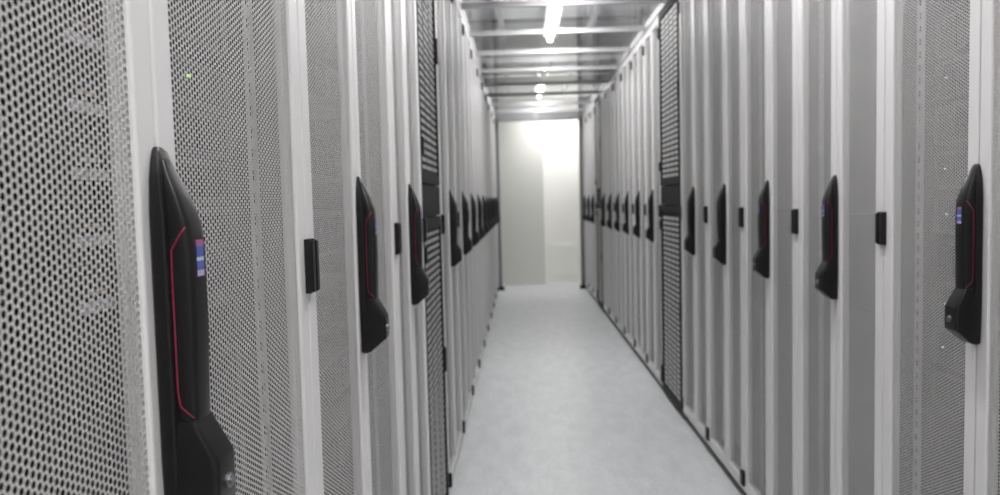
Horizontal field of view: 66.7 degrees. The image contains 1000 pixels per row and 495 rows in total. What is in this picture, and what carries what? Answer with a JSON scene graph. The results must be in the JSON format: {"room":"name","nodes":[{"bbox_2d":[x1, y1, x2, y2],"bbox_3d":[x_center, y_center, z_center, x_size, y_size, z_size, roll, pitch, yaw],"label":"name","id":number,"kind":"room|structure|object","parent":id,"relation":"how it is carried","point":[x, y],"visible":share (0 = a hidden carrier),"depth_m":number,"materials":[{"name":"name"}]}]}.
{"room":"server room","nodes":[
{"label":"server room","id":0,"kind":"room"},
{"bbox_2d":[490,96,544,284],"bbox_3d":[-0.257,-0.848,11.380,1.795,2.800,0.500,-1,4,2],"label":"wall","id":1,"kind":"structure","parent":0,"point":[520,142],"depth_m":11.12,"materials":[{"name":"white paint"}]},
{"bbox_2d":[462,0,658,92],"bbox_3d":[0.368,-1.916,4.907,3.450,0.100,13.250,-1,4,2],"label":"ceiling","id":2,"kind":"structure","parent":0,"point":[619,39],"depth_m":7.23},
{"bbox_2d":[496,0,509,92],"bbox_3d":[0.020,-1.892,6.597,0.040,0.140,7.400,-1,4,2],"label":"channel","id":3,"kind":"object","parent":2,"relation":"hanging from","point":[499,11],"visible":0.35,"depth_m":6.25,"materials":[{"name":"grey metal"}]},
{"bbox_2d":[467,15,650,24],"bbox_3d":[0.407,-1.882,6.286,3.450,0.030,0.024,-1,4,2],"label":"channel","id":4,"kind":"object","parent":3,"relation":"attached to","point":[624,17],"visible":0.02,"depth_m":6.27,"materials":[{"name":"grey metal"}]},
{"bbox_2d":[535,73,547,98],"bbox_3d":[0.495,-2.028,9.232,0.120,0.216,1.700,-1,4,2],"label":"fluorescent light","id":5,"kind":"object","parent":2,"relation":"hanging from","point":[538,88],"visible":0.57,"depth_m":9.29,"materials":[{"name":"paint"}]},
{"bbox_2d":[484,74,608,82],"bbox_3d":[0.452,-1.890,7.939,3.450,0.330,0.200,-1,4,2],"label":"cable tray","id":6,"kind":"object","parent":2,"relation":"hanging from","point":[601,76],"visible":0.12,"depth_m":7.85,"materials":[{"name":"grey metal"}]},
{"bbox_2d":[483,71,610,75],"bbox_3d":[0.475,-2.044,8.880,3.450,0.030,0.024,-1,4,2],"label":"channel","id":7,"kind":"object","parent":2,"relation":"attached to","point":[595,71],"visible":0.02,"depth_m":8.87,"materials":[{"name":"grey metal"}]},
{"bbox_2d":[481,64,615,74],"bbox_3d":[0.434,-1.847,7.240,3.450,0.330,0.200,-1,4,2],"label":"cable tray","id":8,"kind":"object","parent":2,"relation":"hanging from","point":[586,64],"visible":0.1,"depth_m":7.33,"materials":[{"name":"white metal"}]},
{"bbox_2d":[478,54,622,67],"bbox_3d":[0.424,-1.822,6.841,3.450,0.330,0.200,-1,4,2],"label":"cable tray","id":9,"kind":"object","parent":2,"relation":"hanging from","point":[600,58],"visible":0.34,"depth_m":6.76,"materials":[{"name":"white metal"}]},
{"bbox_2d":[543,7,562,41],"bbox_3d":[0.392,-1.782,5.291,0.120,0.216,2.400,-1,4,2],"label":"fluorescent light","id":10,"kind":"object","parent":2,"relation":"hanging from","point":[552,19],"visible":0.65,"depth_m":5.79,"materials":[{"name":"paint"}]},
{"bbox_2d":[529,88,581,97],"bbox_3d":[0.997,-2.129,10.615,1.300,0.210,0.120,-1,4,2],"label":"fluorescent light","id":11,"kind":"object","parent":2,"relation":"hanging from","point":[532,88],"visible":0.09,"depth_m":10.56,"materials":[{"name":"paint"}]},
{"bbox_2d":[562,5,602,90],"bbox_3d":[0.759,-1.909,6.576,0.040,0.140,7.400,-1,4,2],"label":"channel","id":12,"kind":"object","parent":2,"relation":"hanging from","point":[596,10],"visible":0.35,"depth_m":6.39,"materials":[{"name":"grey metal"}]},
{"bbox_2d":[541,94,594,283],"bbox_3d":[1.469,-0.891,11.392,1.655,2.800,0.380,-1,4,2],"label":"wall","id":13,"kind":"structure","parent":0,"point":[560,138],"depth_m":11.22,"materials":[{"name":"white paint"}]},
{"bbox_2d":[550,243,575,276],"bbox_3d":[0.937,0.182,11.275,0.380,0.500,0.017,-1,4,2],"label":"access panel","id":14,"kind":"object","parent":13,"relation":"attached to","point":[562,255],"visible":1,"depth_m":11.27,"materials":[{"name":"white metal"}]},
{"bbox_2d":[449,283,746,494],"bbox_3d":[0.438,0.978,5.086,3.450,0.100,13.250,-1,4,2],"label":"floor","id":15,"kind":"structure","parent":0,"point":[563,403],"depth_m":4.37,"materials":[{"name":"plastic"}]},
{"bbox_2d":[0,0,316,494],"bbox_3d":[-0.771,0.040,0.709,1.054,2.370,0.868,-1,4,2],"label":"rack","id":16,"kind":"object","parent":15,"relation":"on","point":[176,445],"visible":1,"depth_m":0.66,"materials":[{"name":"white metal"}]},
{"bbox_2d":[0,0,229,115],"bbox_3d":[-0.620,-0.178,0.692,0.510,0.054,0.670,-1,4,2],"label":"server","id":17,"kind":"object","parent":16,"relation":"in","point":[9,5],"visible":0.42,"depth_m":0.66,"materials":[{"name":"metal"}]},
{"bbox_2d":[0,56,231,159],"bbox_3d":[-0.619,-0.119,0.695,0.509,0.054,0.670,-1,4,2],"label":"server","id":18,"kind":"object","parent":16,"relation":"in","point":[6,63],"visible":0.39,"depth_m":0.65,"materials":[{"name":"metal"}]},
{"bbox_2d":[0,134,233,208],"bbox_3d":[-0.618,-0.060,0.699,0.509,0.054,0.670,-1,4,2],"label":"server","id":19,"kind":"object","parent":16,"relation":"in","point":[11,140],"visible":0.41,"depth_m":0.65,"materials":[{"name":"metal"}]},
{"bbox_2d":[0,207,235,284],"bbox_3d":[-0.616,-0.001,0.703,0.509,0.054,0.670,-1,4,2],"label":"server","id":20,"kind":"object","parent":16,"relation":"in","point":[16,217],"visible":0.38,"depth_m":0.64,"materials":[{"name":"metal"}]},
{"bbox_2d":[0,251,237,364],"bbox_3d":[-0.615,0.058,0.706,0.509,0.054,0.670,-1,4,2],"label":"server","id":21,"kind":"object","parent":16,"relation":"in","point":[14,290],"visible":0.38,"depth_m":0.64,"materials":[{"name":"metal"}]},
{"bbox_2d":[0,294,239,442],"bbox_3d":[-0.615,0.116,0.710,0.506,0.054,0.670,-1,4,2],"label":"server","id":22,"kind":"object","parent":16,"relation":"in","point":[43,357],"visible":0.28,"depth_m":0.64,"materials":[{"name":"black metal"}]},
{"bbox_2d":[0,342,243,494],"bbox_3d":[-0.613,0.199,0.715,0.506,0.085,0.670,-1,4,2],"label":"server","id":23,"kind":"object","parent":16,"relation":"in","point":[24,440],"visible":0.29,"depth_m":0.67,"materials":[{"name":"black metal"}]},
{"bbox_2d":[52,0,227,57],"bbox_3d":[-0.625,-0.270,0.686,0.506,0.085,0.670,-1,4,2],"label":"server","id":24,"kind":"object","parent":16,"relation":"in","point":[59,1],"visible":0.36,"depth_m":0.92,"materials":[{"name":"grey metal"}]},
{"bbox_2d":[118,429,246,494],"bbox_3d":[-0.610,0.319,0.723,0.506,0.085,0.670,-1,4,2],"label":"server","id":25,"kind":"object","parent":16,"relation":"in","point":[229,431],"visible":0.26,"depth_m":1.03,"materials":[{"name":"black metal"}]},
{"bbox_2d":[296,0,403,494],"bbox_3d":[-0.749,-0.012,1.542,1.054,2.370,0.798,-1,4,2],"label":"rack","id":26,"kind":"object","parent":15,"relation":"on","point":[373,465],"visible":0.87,"depth_m":1.48,"materials":[{"name":"white metal"}]},
{"bbox_2d":[305,0,337,57],"bbox_3d":[-0.606,-0.472,1.510,0.506,0.085,0.600,-1,4,2],"label":"server","id":27,"kind":"object","parent":26,"relation":"in","point":[322,2],"visible":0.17,"depth_m":1.57,"materials":[{"name":"grey metal"}]},
{"bbox_2d":[307,53,339,120],"bbox_3d":[-0.603,-0.322,1.519,0.506,0.085,0.600,-1,4,2],"label":"server","id":28,"kind":"object","parent":26,"relation":"in","point":[336,116],"visible":0.14,"depth_m":1.54,"materials":[{"name":"grey metal"}]},
{"bbox_2d":[310,134,342,183],"bbox_3d":[-0.599,-0.173,1.528,0.506,0.085,0.600,-1,4,2],"label":"server","id":29,"kind":"object","parent":26,"relation":"in","point":[310,134],"visible":0.11,"depth_m":1.52,"materials":[{"name":"grey metal"}]},
{"bbox_2d":[313,211,344,256],"bbox_3d":[-0.595,-0.023,1.538,0.506,0.085,0.600,-1,4,2],"label":"server","id":30,"kind":"object","parent":26,"relation":"in","point":[314,211],"visible":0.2,"depth_m":1.53,"materials":[{"name":"grey metal"}]},
{"bbox_2d":[318,334,349,413],"bbox_3d":[-0.588,0.276,1.556,0.506,0.085,0.600,-1,4,2],"label":"server","id":31,"kind":"object","parent":26,"relation":"in","point":[324,349],"visible":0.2,"depth_m":1.59,"materials":[{"name":"grey metal"}]},
{"bbox_2d":[321,395,351,488],"bbox_3d":[-0.584,0.426,1.565,0.506,0.085,0.600,-1,4,2],"label":"server","id":32,"kind":"object","parent":26,"relation":"in","point":[339,403],"visible":0.17,"depth_m":1.60,"materials":[{"name":"grey metal"}]},
{"bbox_2d":[387,0,430,494],"bbox_3d":[-0.731,-0.054,2.216,1.054,2.370,0.548,-1,4,2],"label":"rack","id":33,"kind":"object","parent":15,"relation":"on","point":[413,283],"visible":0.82,"depth_m":2.18,"materials":[{"name":"grey metal"}]},
{"bbox_2d":[416,0,448,494],"bbox_3d":[-0.741,-0.087,2.775,1.014,2.368,0.566,-1,4,2],"label":"tall cabinet","id":34,"kind":"object","parent":15,"relation":"on","point":[427,42],"visible":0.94,"depth_m":2.79,"materials":[{"name":"black metal"}]},
{"bbox_2d":[435,0,464,492],"bbox_3d":[-0.701,-0.131,3.443,1.050,2.370,0.748,-1,4,2],"label":"rack","id":35,"kind":"object","parent":15,"relation":"on","point":[451,250],"visible":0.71,"depth_m":3.42,"materials":[{"name":"grey metal"}]},
{"bbox_2d":[451,0,473,434],"bbox_3d":[-0.681,-0.177,4.191,1.050,2.370,0.748,-1,4,2],"label":"rack","id":36,"kind":"object","parent":15,"relation":"on","point":[464,240],"visible":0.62,"depth_m":4.17,"materials":[{"name":"grey metal"}]},
{"bbox_2d":[462,14,479,396],"bbox_3d":[-0.662,-0.224,4.940,1.050,2.370,0.748,-1,4,2],"label":"rack","id":37,"kind":"object","parent":15,"relation":"on","point":[474,235],"visible":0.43,"depth_m":4.91,"materials":[{"name":"white metal"}]},
{"bbox_2d":[470,40,484,366],"bbox_3d":[-0.642,-0.271,5.688,1.050,2.370,0.748,-1,4,2],"label":"rack","id":38,"kind":"object","parent":15,"relation":"on","point":[474,70],"visible":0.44,"depth_m":5.66,"materials":[{"name":"white metal"}]},
{"bbox_2d":[476,59,488,342],"bbox_3d":[-0.622,-0.318,6.436,1.050,2.370,0.748,-1,4,2],"label":"rack","id":39,"kind":"object","parent":15,"relation":"on","point":[479,84],"visible":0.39,"depth_m":6.41,"materials":[{"name":"grey metal"}]},
{"bbox_2d":[481,75,491,326],"bbox_3d":[-0.603,-0.365,7.185,1.050,2.370,0.748,-1,4,2],"label":"rack","id":40,"kind":"object","parent":15,"relation":"on","point":[484,97],"visible":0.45,"depth_m":7.17,"materials":[{"name":"grey metal"}]},
{"bbox_2d":[485,88,494,313],"bbox_3d":[-0.583,-0.411,7.933,1.050,2.370,0.748,-1,4,2],"label":"rack","id":41,"kind":"object","parent":15,"relation":"on","point":[486,102],"visible":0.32,"depth_m":7.92,"materials":[{"name":"white metal"}]},
{"bbox_2d":[488,98,496,303],"bbox_3d":[-0.563,-0.458,8.681,1.050,2.370,0.748,-1,4,2],"label":"rack","id":42,"kind":"object","parent":15,"relation":"on","point":[490,112],"visible":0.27,"depth_m":8.66,"materials":[{"name":"grey metal"}]},
{"bbox_2d":[491,108,498,293],"bbox_3d":[-0.543,-0.505,9.429,1.050,2.370,0.748,-1,4,2],"label":"rack","id":43,"kind":"object","parent":15,"relation":"on","point":[492,119],"visible":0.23,"depth_m":9.40,"materials":[{"name":"white metal"}]},
{"bbox_2d":[493,114,499,288],"bbox_3d":[-0.524,-0.552,10.178,1.050,2.370,0.748,-1,4,2],"label":"rack","id":44,"kind":"object","parent":15,"relation":"on","point":[494,125],"visible":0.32,"depth_m":10.17,"materials":[{"name":"white metal"}]},
{"bbox_2d":[490,96,593,121],"bbox_3d":[0.529,-1.910,10.496,2.399,0.310,0.070,-1,4,2],"label":"ceiling","id":45,"kind":"structure","parent":44,"relation":"attached to","point":[553,115],"depth_m":10.48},
{"bbox_2d":[495,119,501,285],"bbox_3d":[-0.028,-0.594,10.593,0.060,2.380,0.070,-1,4,2],"label":"trim","id":46,"kind":"structure","parent":15,"relation":"on","point":[496,121],"depth_m":10.55,"materials":[{"name":"grey metal"}]},
{"bbox_2d":[578,116,586,287],"bbox_3d":[1.145,-0.621,10.560,0.070,2.380,0.070,-1,4,2],"label":"trim","id":47,"kind":"structure","parent":15,"relation":"on","point":[580,128],"depth_m":10.53,"materials":[{"name":"grey metal"}]},
{"bbox_2d":[582,113,588,288],"bbox_3d":[1.626,-0.606,10.205,1.050,2.370,0.574,-1,4,2],"label":"rack","id":48,"kind":"object","parent":15,"relation":"on","point":[586,280],"visible":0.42,"depth_m":10.20,"materials":[{"name":"grey metal"}]},
{"bbox_2d":[585,107,592,293],"bbox_3d":[1.611,-0.570,9.630,1.050,2.370,0.574,-1,4,2],"label":"rack","id":49,"kind":"object","parent":15,"relation":"on","point":[587,119],"visible":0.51,"depth_m":9.63,"materials":[{"name":"grey metal"}]},
{"bbox_2d":[589,102,598,300],"bbox_3d":[1.596,-0.534,9.056,1.050,2.370,0.574,-1,4,2],"label":"rack","id":50,"kind":"object","parent":15,"relation":"on","point":[591,114],"visible":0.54,"depth_m":9.06,"materials":[{"name":"white metal"}]},
{"bbox_2d":[594,94,606,312],"bbox_3d":[1.599,-0.497,8.480,1.014,2.368,0.572,-1,4,2],"label":"tall cabinet","id":51,"kind":"object","parent":15,"relation":"on","point":[598,213],"visible":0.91,"depth_m":8.52,"materials":[{"name":"white metal"}]},
{"bbox_2d":[599,86,609,315],"bbox_3d":[1.566,-0.462,7.906,1.050,2.370,0.574,-1,4,2],"label":"rack","id":52,"kind":"object","parent":15,"relation":"on","point":[602,103],"visible":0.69,"depth_m":7.90,"materials":[{"name":"grey metal"}]},
{"bbox_2d":[605,77,616,324],"bbox_3d":[1.550,-0.426,7.332,1.050,2.370,0.574,-1,4,2],"label":"rack","id":53,"kind":"object","parent":15,"relation":"on","point":[612,310],"visible":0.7,"depth_m":7.33,"materials":[{"name":"grey metal"}]},
{"bbox_2d":[612,65,624,335],"bbox_3d":[1.535,-0.390,6.757,1.050,2.370,0.574,-1,4,2],"label":"rack","id":54,"kind":"object","parent":15,"relation":"on","point":[617,84],"visible":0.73,"depth_m":6.76,"materials":[{"name":"grey metal"}]},
{"bbox_2d":[620,51,635,349],"bbox_3d":[1.520,-0.354,6.182,1.050,2.370,0.574,-1,4,2],"label":"rack","id":55,"kind":"object","parent":15,"relation":"on","point":[626,76],"visible":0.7,"depth_m":6.19,"materials":[{"name":"grey metal"}]},
{"bbox_2d":[630,35,647,364],"bbox_3d":[1.505,-0.319,5.607,1.050,2.370,0.574,-1,4,2],"label":"rack","id":56,"kind":"object","parent":15,"relation":"on","point":[637,63],"visible":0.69,"depth_m":5.62,"materials":[{"name":"white metal"}]},
{"bbox_2d":[642,17,664,383],"bbox_3d":[1.490,-0.282,5.033,1.050,2.370,0.574,-1,4,2],"label":"rack","id":57,"kind":"object","parent":15,"relation":"on","point":[650,50],"visible":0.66,"depth_m":5.05,"materials":[{"name":"grey metal"}]},
{"bbox_2d":[582,0,668,115],"bbox_3d":[1.013,-1.489,4.872,0.060,0.060,11.160,-1,4,2],"label":"rail","id":58,"kind":"object","parent":57,"relation":"on","point":[660,7],"visible":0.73,"depth_m":5.76,"materials":[{"name":"white metal"}]},
{"bbox_2d":[657,0,687,418],"bbox_3d":[1.493,-0.246,4.451,1.014,2.368,0.586,-1,4,2],"label":"tall cabinet","id":59,"kind":"object","parent":15,"relation":"on","point":[668,18],"visible":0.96,"depth_m":4.45,"materials":[{"name":"black metal"}]},
{"bbox_2d":[677,0,708,444],"bbox_3d":[1.459,-0.210,3.868,1.050,2.370,0.578,-1,4,2],"label":"rack","id":60,"kind":"object","parent":15,"relation":"on","point":[692,13],"visible":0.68,"depth_m":3.90,"materials":[{"name":"white metal"}]},
{"bbox_2d":[704,0,743,489],"bbox_3d":[1.444,-0.173,3.289,1.050,2.370,0.578,-1,4,2],"label":"rack","id":61,"kind":"object","parent":15,"relation":"on","point":[724,107],"visible":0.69,"depth_m":3.31,"materials":[{"name":"white metal"}]},
{"bbox_2d":[740,0,796,494],"bbox_3d":[1.427,-0.137,2.705,1.054,2.370,0.588,-1,4,2],"label":"rack","id":62,"kind":"object","parent":15,"relation":"on","point":[769,27],"visible":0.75,"depth_m":2.74,"materials":[{"name":"grey metal"}]},
{"bbox_2d":[793,0,885,494],"bbox_3d":[1.411,-0.101,2.122,1.054,2.370,0.578,-1,4,2],"label":"rack","id":63,"kind":"object","parent":15,"relation":"on","point":[841,44],"visible":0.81,"depth_m":2.13,"materials":[{"name":"grey metal"}]},
{"bbox_2d":[879,0,999,494],"bbox_3d":[1.394,-0.059,1.448,1.054,2.370,0.768,-1,4,2],"label":"rack","id":64,"kind":"object","parent":15,"relation":"on","point":[928,449],"visible":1,"depth_m":1.64,"materials":[{"name":"white metal"}]},
{"bbox_2d":[932,283,954,321],"bbox_3d":[1.242,0.137,1.462,0.510,0.085,0.585,-1,4,2],"label":"server","id":65,"kind":"object","parent":64,"relation":"in","point":[940,286],"visible":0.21,"depth_m":1.73,"materials":[{"name":"grey metal"}]},
{"bbox_2d":[933,239,954,279],"bbox_3d":[1.242,0.037,1.456,0.506,0.085,0.585,-1,4,2],"label":"server","id":66,"kind":"object","parent":64,"relation":"in","point":[945,272],"visible":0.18,"depth_m":1.71,"materials":[{"name":"grey metal"}]},
{"bbox_2d":[933,196,956,234],"bbox_3d":[1.238,-0.062,1.449,0.510,0.085,0.585,-1,4,2],"label":"server","id":67,"kind":"object","parent":64,"relation":"in","point":[936,196],"visible":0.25,"depth_m":1.70,"materials":[{"name":"grey metal"}]},
{"bbox_2d":[933,149,967,189],"bbox_3d":[1.235,-0.162,1.443,0.510,0.085,0.585,-1,4,2],"label":"server","id":68,"kind":"object","parent":64,"relation":"in","point":[953,156],"visible":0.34,"depth_m":1.67,"materials":[{"name":"grey metal"}]},
{"bbox_2d":[934,102,968,145],"bbox_3d":[1.235,-0.262,1.437,0.506,0.085,0.585,-1,4,2],"label":"server","id":69,"kind":"object","parent":64,"relation":"in","point":[950,122],"visible":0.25,"depth_m":1.67,"materials":[{"name":"grey metal"}]},
{"bbox_2d":[934,54,968,101],"bbox_3d":[1.230,-0.362,1.431,0.510,0.085,0.585,-1,4,2],"label":"server","id":70,"kind":"object","parent":64,"relation":"in","point":[936,83],"visible":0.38,"depth_m":1.66,"materials":[{"name":"grey metal"}]},
{"bbox_2d":[935,5,969,56],"bbox_3d":[1.230,-0.461,1.425,0.506,0.085,0.585,-1,4,2],"label":"server","id":71,"kind":"object","parent":64,"relation":"in","point":[954,46],"visible":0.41,"depth_m":1.66,"materials":[{"name":"grey metal"}]},
{"bbox_2d":[931,368,999,436],"bbox_3d":[1.249,0.337,1.474,0.506,0.085,0.585,-1,4,2],"label":"server","id":72,"kind":"object","parent":64,"relation":"in","point":[934,368],"visible":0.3,"depth_m":1.70,"materials":[{"name":"grey metal"}]},
{"bbox_2d":[932,326,999,381],"bbox_3d":[1.245,0.237,1.468,0.510,0.085,0.585,-1,4,2],"label":"server","id":73,"kind":"object","parent":64,"relation":"in","point":[935,326],"visible":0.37,"depth_m":1.70,"materials":[{"name":"grey metal"}]},
{"bbox_3d":[-0.793,0.092,-0.124,1.054,2.370,0.798,-1,4,2],"label":"rack","id":74,"kind":"object","parent":15,"relation":"on","visible":0},
{"bbox_2d":[458,0,494,116],"bbox_3d":[-0.245,-1.460,4.907,0.060,0.060,11.160,-1,4,2],"label":"rail","id":75,"kind":"object","parent":74,"relation":"on","point":[460,1],"visible":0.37,"depth_m":5.62,"materials":[{"name":"white metal"}]},
{"bbox_2d":[493,108,585,112],"bbox_3d":[0.513,-1.768,9.799,1.199,0.034,0.030,-1,4,2],"label":"ceiling beam","id":76,"kind":"structure","parent":75,"relation":"attached to","point":[554,109],"depth_m":9.79,"materials":[{"name":"metal"}]},
{"bbox_2d":[491,101,591,105],"bbox_3d":[0.495,-1.724,9.100,1.199,0.034,0.030,-1,4,2],"label":"ceiling beam","id":77,"kind":"structure","parent":75,"relation":"attached to","point":[556,102],"depth_m":9.09,"materials":[{"name":"metal"}]},
{"bbox_2d":[488,90,598,96],"bbox_3d":[0.473,-1.671,8.252,1.199,0.034,0.030,-1,4,2],"label":"ceiling beam","id":78,"kind":"structure","parent":75,"relation":"attached to","point":[590,91],"depth_m":8.24,"materials":[{"name":"metal"}]},
{"bbox_2d":[485,79,606,86],"bbox_3d":[0.453,-1.625,7.504,1.199,0.034,0.030,-1,4,2],"label":"ceiling beam","id":79,"kind":"structure","parent":75,"relation":"attached to","point":[598,80],"depth_m":7.50,"materials":[{"name":"metal"}]},
{"bbox_2d":[481,65,616,72],"bbox_3d":[0.432,-1.575,6.706,1.199,0.034,0.030,-1,4,2],"label":"ceiling beam","id":80,"kind":"structure","parent":75,"relation":"attached to","point":[595,67],"depth_m":6.70,"materials":[{"name":"metal"}]},
{"bbox_2d":[476,46,630,55],"bbox_3d":[0.411,-1.525,5.908,1.199,0.034,0.030,-1,4,2],"label":"ceiling beam","id":81,"kind":"structure","parent":75,"relation":"attached to","point":[596,49],"depth_m":5.90,"materials":[{"name":"metal"}]},
{"bbox_2d":[470,26,644,36],"bbox_3d":[0.393,-1.481,5.209,1.199,0.034,0.030,-1,4,2],"label":"ceiling beam","id":82,"kind":"structure","parent":75,"relation":"attached to","point":[621,28],"depth_m":5.20,"materials":[{"name":"metal"}]},
{"bbox_2d":[461,0,666,9],"bbox_3d":[0.373,-1.435,4.461,1.199,0.034,0.030,-1,4,2],"label":"ceiling beam","id":83,"kind":"structure","parent":75,"relation":"attached to","point":[536,3],"depth_m":4.46,"materials":[{"name":"metal"}]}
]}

